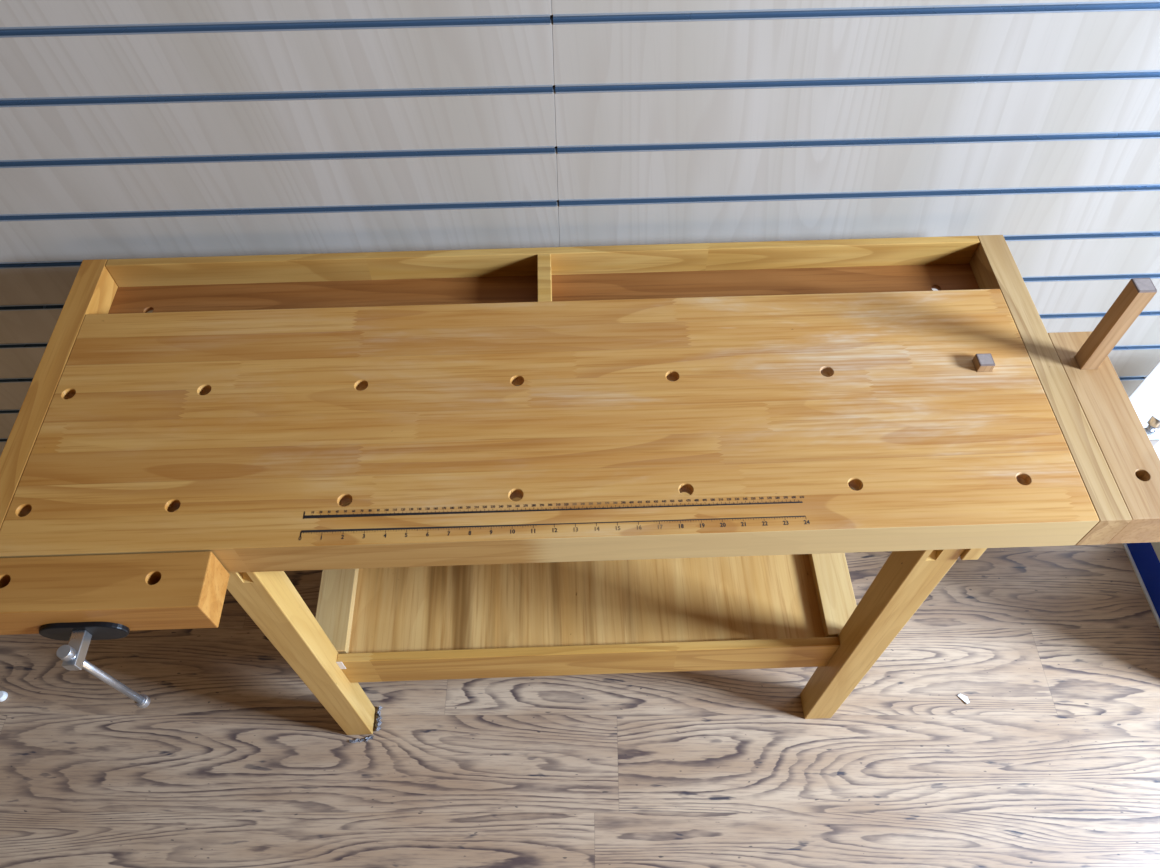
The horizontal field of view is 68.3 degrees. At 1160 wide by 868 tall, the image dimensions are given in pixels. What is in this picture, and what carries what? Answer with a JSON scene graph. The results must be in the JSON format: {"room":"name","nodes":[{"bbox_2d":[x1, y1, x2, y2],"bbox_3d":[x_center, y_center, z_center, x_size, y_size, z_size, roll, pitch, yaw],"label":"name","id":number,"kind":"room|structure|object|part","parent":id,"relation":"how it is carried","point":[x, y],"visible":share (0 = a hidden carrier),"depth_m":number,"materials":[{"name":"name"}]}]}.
{"room":"woodworking shop","nodes":[
{"label":"woodworking shop","id":0,"kind":"room"},
{"bbox_2d":[0,0,1159,458],"bbox_3d":[0.248,-0.623,0.973,5.800,2.550,0.046,-2,55,-1],"label":"wall","id":1,"kind":"structure","parent":0,"point":[130,129],"depth_m":1.21,"materials":[{"name":"white wood"}]},
{"bbox_2d":[0,487,1159,867],"bbox_3d":[0.017,1.663,0.963,6.400,0.030,3.800,-2,55,-1],"label":"floor","id":2,"kind":"structure","parent":0,"point":[1052,759],"depth_m":1.66,"materials":[{"name":"laminate"}]},
{"bbox_2d":[0,691,7,701],"bbox_3d":[-1.170,0.529,1.729,0.021,0.012,0.021,-2,55,-1],"label":"cap","id":3,"kind":"object","parent":2,"relation":"on","point":[3,695],"visible":1,"depth_m":1.73,"materials":[{"name":"white plastic"}]},
{"bbox_2d":[349,735,373,742],"bbox_3d":[-0.428,0.599,1.679,0.049,0.006,0.011,-8,56,-5],"label":"clump","id":4,"kind":"object","parent":2,"relation":"on","point":[371,736],"visible":1,"depth_m":1.68,"materials":[{"name":"grey"}]},
{"bbox_2d":[374,706,382,731],"bbox_3d":[-0.400,0.565,1.699,0.014,0.012,0.049,-2,55,-1],"label":"tape","id":5,"kind":"object","parent":2,"relation":"on","point":[378,722],"visible":1,"depth_m":1.70,"materials":[{"name":"grey"}]},
{"bbox_2d":[0,235,1159,734],"bbox_3d":[0.009,0.198,1.464,1.556,0.810,0.620,-2,55,-1],"label":"workbench","id":6,"kind":"object","parent":2,"relation":"on","point":[678,451],"visible":1,"depth_m":1.15,"materials":[{"name":"brown wood"}]},
{"bbox_3d":[-0.589,0.235,1.017,0.103,0.043,0.006,-2,55,-1],"label":"plate","id":7,"kind":"part","parent":6,"relation":"part of","materials":[{"name":"black paint"}]},
{"bbox_3d":[-0.582,0.300,1.051,0.021,0.185,0.010,-2,55,-1],"label":"handle rod","id":8,"kind":"part","parent":6,"relation":"part of","materials":[{"name":"metal"}]},
{"bbox_3d":[-0.437,0.360,1.395,0.051,0.745,0.051,-2,55,-1],"label":"leg","id":9,"kind":"part","parent":6,"relation":"part of","materials":[{"name":"brown wood"}]},
{"bbox_3d":[-0.434,0.246,1.572,0.060,0.054,0.338,-2,55,-1],"label":"shelf rail","id":10,"kind":"part","parent":6,"relation":"part of","materials":[{"name":"brown wood"}]},
{"bbox_3d":[-0.052,-0.261,1.329,1.328,0.065,0.015,-2,55,-1],"label":"rail","id":11,"kind":"part","parent":6,"relation":"part of","materials":[{"name":"brown wood"}]},
{"bbox_2d":[108,254,979,313],"bbox_3d":[-0.050,-0.218,1.293,1.328,0.053,0.098,-2,55,-1],"label":"tray","id":12,"kind":"object","parent":6,"relation":"on","point":[287,283],"depth_m":1.32,"materials":[{"name":"brown wood"}]},
{"bbox_3d":[-0.042,-0.015,1.160,1.328,0.065,0.386,-2,55,-1],"label":"panel","id":13,"kind":"part","parent":6,"relation":"part of","materials":[{"name":"brown wood"}]},
{"bbox_3d":[0.008,0.231,1.578,0.824,0.010,0.347,-2,55,-1],"label":"shelf panel","id":14,"kind":"part","parent":6,"relation":"part of","materials":[{"name":"brown wood"}]},
{"bbox_3d":[0.450,0.219,1.585,0.061,0.054,0.338,-2,55,-1],"label":"shelf rail","id":15,"kind":"part","parent":6,"relation":"part of","materials":[{"name":"brown wood"}]},
{"bbox_3d":[0.469,0.333,1.408,0.053,0.745,0.051,-2,55,-1],"label":"leg","id":16,"kind":"part","parent":6,"relation":"part of","materials":[{"name":"brown wood"}]},
{"bbox_2d":[972,353,994,371],"bbox_3d":[0.550,-0.086,1.181,0.021,0.054,0.021,-2,55,-1],"label":"dog","id":17,"kind":"object","parent":6,"relation":"attached to","point":[982,362],"visible":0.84,"depth_m":1.16},
{"bbox_2d":[1074,278,1156,369],"bbox_3d":[0.693,-0.123,1.136,0.024,0.212,0.024,-2,55,-1],"label":"dog","id":18,"kind":"object","parent":6,"relation":"attached to","point":[1138,292],"visible":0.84,"depth_m":1.10},
{"bbox_3d":[0.746,0.057,1.194,0.010,0.163,0.107,34,62,22],"label":"handle rod","id":19,"kind":"part","parent":6,"relation":"part of","materials":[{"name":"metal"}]},
{"bbox_2d":[957,694,969,703],"bbox_3d":[0.772,0.530,1.719,0.012,0.005,0.024,-35,62,-21],"label":"paper scrap","id":20,"kind":"object","parent":2,"relation":"on","point":[964,698],"visible":1,"depth_m":1.72,"materials":[{"name":"white paper"}]},
{"bbox_2d":[1122,542,1159,628],"bbox_3d":[1.283,0.196,1.585,0.132,0.600,0.386,-2,55,-1],"label":"display stand","id":21,"kind":"object","parent":2,"relation":"on","point":[1144,558],"visible":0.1,"depth_m":1.84,"materials":[{"name":"blue laminate"}]}
]}

